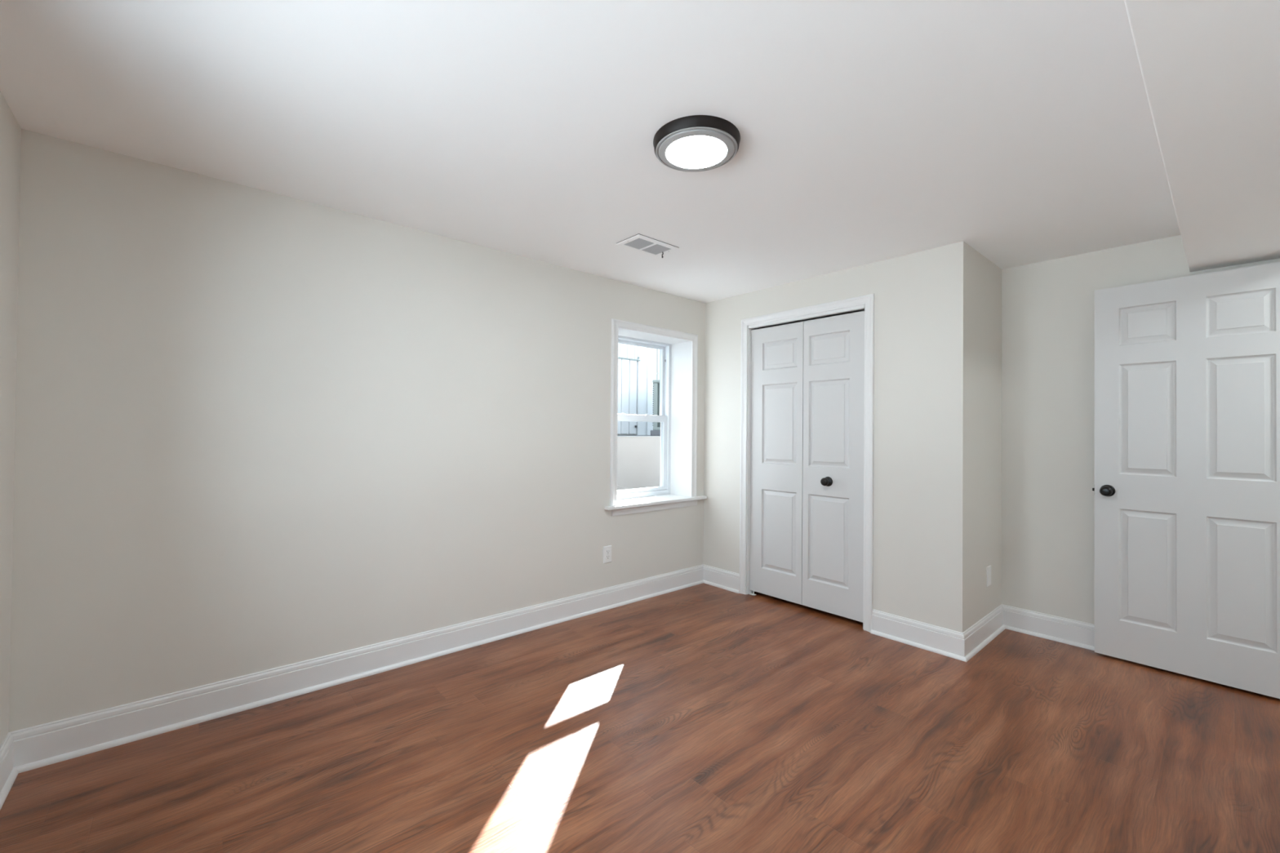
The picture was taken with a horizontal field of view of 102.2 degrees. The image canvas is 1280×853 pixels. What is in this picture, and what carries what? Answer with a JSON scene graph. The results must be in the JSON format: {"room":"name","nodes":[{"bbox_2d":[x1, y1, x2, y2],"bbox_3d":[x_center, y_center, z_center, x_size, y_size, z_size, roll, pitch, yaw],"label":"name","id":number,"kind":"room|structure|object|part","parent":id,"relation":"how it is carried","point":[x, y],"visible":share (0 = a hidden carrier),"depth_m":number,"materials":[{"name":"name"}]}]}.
{"room":"empty bedroom","nodes":[
{"label":"empty bedroom","id":0,"kind":"room"},
{"bbox_2d":[0,91,21,746],"bbox_3d":[-1.203,0.076,0.595,0.100,2.292,3.220,1,-1,-41],"label":"wall","id":1,"kind":"structure","parent":0,"point":[10,129],"depth_m":1.76,"materials":[{"name":"beige paint"}]},
{"bbox_2d":[0,732,18,810],"bbox_3d":[-1.197,1.151,0.664,0.029,0.142,3.120,1,-1,-41],"label":"baseboard","id":2,"kind":"structure","parent":1,"relation":"attached to","point":[8,774],"depth_m":1.76,"materials":[{"name":"white paint"}]},
{"bbox_3d":[-1.192,1.213,0.669,0.014,0.020,3.090,1,-1,-41],"label":"shoe moulding","id":3,"kind":"part","parent":2,"relation":"part of","materials":[{"name":"white paint"}]},
{"bbox_2d":[8,128,758,732],"bbox_3d":[-0.691,0.108,3.423,4.597,2.292,0.360,1,-1,-41],"label":"wall","id":4,"kind":"structure","parent":0,"point":[256,430],"depth_m":2.35,"materials":[{"name":"beige paint"}]},
{"bbox_2d":[9,564,703,773],"bbox_3d":[-0.848,1.178,3.024,3.664,0.142,0.029,1,-1,-41],"label":"baseboard","id":5,"kind":"structure","parent":4,"relation":"attached to","point":[38,746],"depth_m":2.37,"materials":[{"name":"white paint"}]},
{"bbox_2d":[603,545,611,564],"bbox_3d":[-0.224,0.888,3.585,0.071,0.117,0.010,1,-1,-41],"label":"wall outlet","id":6,"kind":"object","parent":4,"relation":"attached to","point":[606,549],"visible":1,"depth_m":3.58,"materials":[{"name":"white plastic"}]},
{"bbox_2d":[605,549,609,559],"bbox_3d":[-0.222,0.888,3.583,0.034,0.067,0.003,1,-1,-41],"label":"receptacle","id":7,"kind":"object","parent":6,"relation":"attached to","point":[607,551],"depth_m":3.58,"materials":[{"name":"grey plastic"}]},
{"bbox_2d":[604,318,706,515],"bbox_3d":[0.036,-0.057,4.030,1.012,1.380,0.406,1,-1,-41],"label":"window","id":8,"kind":"structure","parent":4,"relation":"in","point":[678,350],"depth_m":4.17,"materials":[{"name":"white paint"}]},
{"bbox_3d":[-0.178,-0.100,3.621,0.057,1.307,0.018,1,-1,-41],"label":"casing leg","id":9,"kind":"part","parent":8,"relation":"part of","materials":[{"name":"white paint"}]},
{"bbox_3d":[-0.072,-0.361,4.128,0.711,0.635,0.033,1,-1,-41],"label":"sash","id":10,"kind":"part","parent":8,"relation":"part of","materials":[{"name":"white plastic"}]},
{"bbox_3d":[-0.050,0.213,4.091,0.711,0.617,0.030,1,-1,-41],"label":"sash","id":11,"kind":"part","parent":8,"relation":"part of","materials":[{"name":"white plastic"}]},
{"bbox_3d":[-0.062,-0.068,4.111,0.773,1.258,0.095,1,-1,-41],"label":"frame","id":12,"kind":"part","parent":8,"relation":"part of","materials":[{"name":"white plastic"}]},
{"bbox_3d":[0.439,-0.089,4.162,0.057,1.307,0.018,1,-1,-41],"label":"casing leg","id":13,"kind":"part","parent":8,"relation":"part of","materials":[{"name":"white paint"}]},
{"bbox_2d":[0,0,1180,302],"bbox_3d":[0.380,-1.100,2.224,4.597,0.120,3.580,1,-1,-41],"label":"ceiling","id":14,"kind":"structure","parent":0,"point":[1019,132],"depth_m":1.74,"materials":[{"name":"white paint"}]},
{"bbox_2d":[616,233,679,257],"bbox_3d":[0.045,-1.016,2.954,0.310,0.039,0.196,1,-1,-41],"label":"ceiling vent","id":15,"kind":"object","parent":14,"relation":"in","point":[639,242],"visible":1,"depth_m":2.94,"materials":[{"name":"white metal"}]},
{"bbox_2d":[653,115,740,172],"bbox_3d":[0.206,-1.022,1.893,0.317,0.046,0.317,1,-1,-41],"label":"ceiling light","id":16,"kind":"object","parent":14,"relation":"attached to","point":[693,143],"visible":1,"depth_m":1.83,"materials":[{"name":"black metal"}]},
{"bbox_2d":[666,135,727,168],"bbox_3d":[0.206,-1.005,1.893,0.222,0.012,0.222,1,-1,-41],"label":"diffuser","id":17,"kind":"object","parent":16,"relation":"attached to","point":[682,151],"depth_m":1.88,"materials":[{"name":"white plastic"}]},
{"bbox_2d":[0,582,1279,852],"bbox_3d":[0.820,1.310,1.673,4.597,0.120,4.980,1,-1,-41],"label":"floor","id":18,"kind":"structure","parent":0,"point":[703,717],"depth_m":1.94,"materials":[{"name":"brown wood"}]},
{"bbox_2d":[703,241,969,632],"bbox_3d":[1.192,0.127,3.580,0.110,2.292,1.885,1,-1,-41],"label":"wall","id":19,"kind":"structure","parent":0,"point":[922,425],"depth_m":3.06,"materials":[{"name":"beige paint"}]},
{"bbox_2d":[703,564,739,593],"bbox_3d":[0.635,1.202,4.090,0.029,0.142,0.381,1,-1,-41],"label":"baseboard","id":20,"kind":"structure","parent":19,"relation":"attached to","point":[728,580],"depth_m":4.07,"materials":[{"name":"white paint"}]},
{"bbox_3d":[0.633,1.263,4.078,0.014,0.020,0.366,1,-1,-41],"label":"shoe moulding","id":21,"kind":"part","parent":20,"relation":"part of","materials":[{"name":"white paint"}]},
{"bbox_2d":[747,304,865,622],"bbox_3d":[1.129,0.250,3.600,0.106,2.044,0.905,1,-1,-41],"label":"door","id":22,"kind":"structure","parent":19,"relation":"in","point":[806,455],"depth_m":3.57,"materials":[{"name":"white paint"}]},
{"bbox_3d":[1.233,0.367,3.437,0.051,0.054,0.054,1,-1,-41],"label":"knob","id":23,"kind":"part","parent":22,"relation":"part of","materials":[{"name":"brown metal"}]},
{"bbox_2d":[739,293,874,632],"bbox_3d":[1.148,0.224,3.615,0.128,2.096,1.017,1,-1,-41],"label":"door frame","id":24,"kind":"structure","parent":19,"relation":"attached to","point":[868,300],"depth_m":3.37,"materials":[{"name":"white paint"}]},
{"bbox_3d":[0.789,0.226,3.941,0.018,2.094,0.052,1,-1,-41],"label":"casing leg","id":25,"kind":"part","parent":24,"relation":"part of","materials":[{"name":"white paint"}]},
{"bbox_3d":[1.423,0.223,3.217,0.018,2.096,0.056,1,-1,-41],"label":"casing leg","id":26,"kind":"part","parent":24,"relation":"part of","materials":[{"name":"white paint"}]},
{"bbox_2d":[871,608,966,662],"bbox_3d":[1.599,1.199,2.988,0.029,0.142,0.519,1,-1,-41],"label":"baseboard","id":27,"kind":"structure","parent":19,"relation":"attached to","point":[936,639],"depth_m":2.98,"materials":[{"name":"white paint"}]},
{"bbox_3d":[1.593,1.260,2.983,0.014,0.020,0.519,1,-1,-41],"label":"shoe moulding","id":28,"kind":"part","parent":27,"relation":"part of","materials":[{"name":"white paint"}]},
{"bbox_2d":[968,246,1001,627],"bbox_3d":[2.052,0.130,3.154,0.623,2.292,0.110,1,-1,-41],"label":"wall","id":29,"kind":"structure","parent":0,"point":[985,277],"depth_m":3.11,"materials":[{"name":"beige paint"}]},
{"bbox_2d":[962,604,1005,662],"bbox_3d":[2.037,1.204,3.046,0.762,0.142,0.029,1,-1,-41],"label":"baseboard","id":30,"kind":"structure","parent":29,"relation":"attached to","point":[987,628],"depth_m":3.02,"materials":[{"name":"white paint"}]},
{"bbox_3d":[2.035,1.265,3.034,0.747,0.020,0.014,1,-1,-41],"label":"shoe moulding","id":31,"kind":"part","parent":30,"relation":"part of","materials":[{"name":"white paint"}]},
{"bbox_2d":[986,564,991,586],"bbox_3d":[2.115,0.905,3.129,0.071,0.117,0.007,1,-1,-41],"label":"wall plate","id":32,"kind":"object","parent":29,"relation":"attached to","point":[988,568],"visible":1,"depth_m":3.12,"materials":[{"name":"white plastic"}]},
{"bbox_2d":[758,235,1279,624],"bbox_3d":[2.179,0.135,3.558,0.100,2.292,3.220,1,-1,-41],"label":"wall","id":33,"kind":"structure","parent":0,"point":[1048,306],"depth_m":3.12,"materials":[{"name":"beige paint"}]},
{"bbox_2d":[1001,604,1094,650],"bbox_3d":[2.709,1.208,2.833,0.029,0.142,1.235,1,-1,-41],"label":"baseboard","id":34,"kind":"structure","parent":33,"relation":"attached to","point":[1060,629],"depth_m":3.11,"materials":[{"name":"white paint"}]},
{"bbox_3d":[2.703,1.269,2.828,0.014,0.020,1.205,1,-1,-41],"label":"shoe moulding","id":35,"kind":"part","parent":34,"relation":"part of","materials":[{"name":"white paint"}]},
{"bbox_2d":[1124,0,1279,271],"bbox_3d":[1.359,-0.939,1.104,4.397,0.207,0.406,1,-1,-41],"label":"ceiling","id":36,"kind":"structure","parent":0,"point":[1210,68],"depth_m":1.38,"materials":[{"name":"white paint"}]},
{"label":"outside","id":37,"kind":"structure","parent":0,"visible":0},
{"bbox_2d":[617,435,650,435],"bbox_3d":[-0.586,0.244,9.498,12.764,0.200,8.640,1,-1,-41],"label":"ground","id":38,"kind":"structure","parent":37,"point":[617,435],"depth_m":7.26,"materials":[{"name":"concrete"}]},
{"bbox_2d":[617,342,659,435],"bbox_3d":[-1.001,-0.972,8.147,7.900,2.198,2.030,1,-1,-41],"label":"shed","id":39,"kind":"object","parent":38,"relation":"on","point":[637,366],"visible":0.19,"depth_m":7.72,"materials":[{"name":"grey metal"}]},
{"bbox_3d":[-0.331,-0.440,7.474,0.725,1.093,0.022,1,-1,-41],"label":"door","id":40,"kind":"part","parent":39,"relation":"part of","materials":[{"name":"white wood"}]},
{"bbox_3d":[1.354,-0.883,8.982,2.955,2.078,0.016,1,-1,-41],"label":"panel","id":41,"kind":"part","parent":39,"relation":"part of","materials":[{"name":"white"}]},
{"bbox_2d":[650,379,660,435],"bbox_3d":[0.580,-0.245,7.199,0.805,0.752,0.805,0,-1,6],"label":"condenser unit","id":42,"kind":"object","parent":38,"relation":"on","point":[656,425],"visible":0.24,"depth_m":6.87,"materials":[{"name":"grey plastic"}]},
{"bbox_3d":[1.516,0.103,0.903,4.397,2.292,0.100,1,-1,-41],"label":"wall","id":43,"kind":"structure","parent":0,"visible":0},
{"bbox_2d":[1092,262,1279,698],"bbox_3d":[2.807,0.247,2.626,0.161,2.030,0.772,1,-1,-40],"label":"door","id":44,"kind":"structure","parent":43,"relation":"in","point":[1187,488],"depth_m":2.61,"materials":[{"name":"white paint"}]},
{"bbox_3d":[2.558,0.354,2.834,0.051,0.054,0.054,1,-1,-40],"label":"knob","id":45,"kind":"part","parent":44,"relation":"part of","materials":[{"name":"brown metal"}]},
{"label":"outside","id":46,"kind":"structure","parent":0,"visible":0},
{"bbox_3d":[-0.076,0.912,4.625,2.800,0.120,0.640,1,-1,-41],"label":"floor","id":47,"kind":"structure","parent":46,"visible":0},
{"bbox_2d":[617,435,660,489],"bbox_3d":[-0.121,0.532,4.686,3.110,0.880,0.790,1,-1,-41],"label":"wall","id":48,"kind":"structure","parent":47,"relation":"on","point":[638,457],"depth_m":5.11,"materials":[{"name":"white concrete"}]}
]}

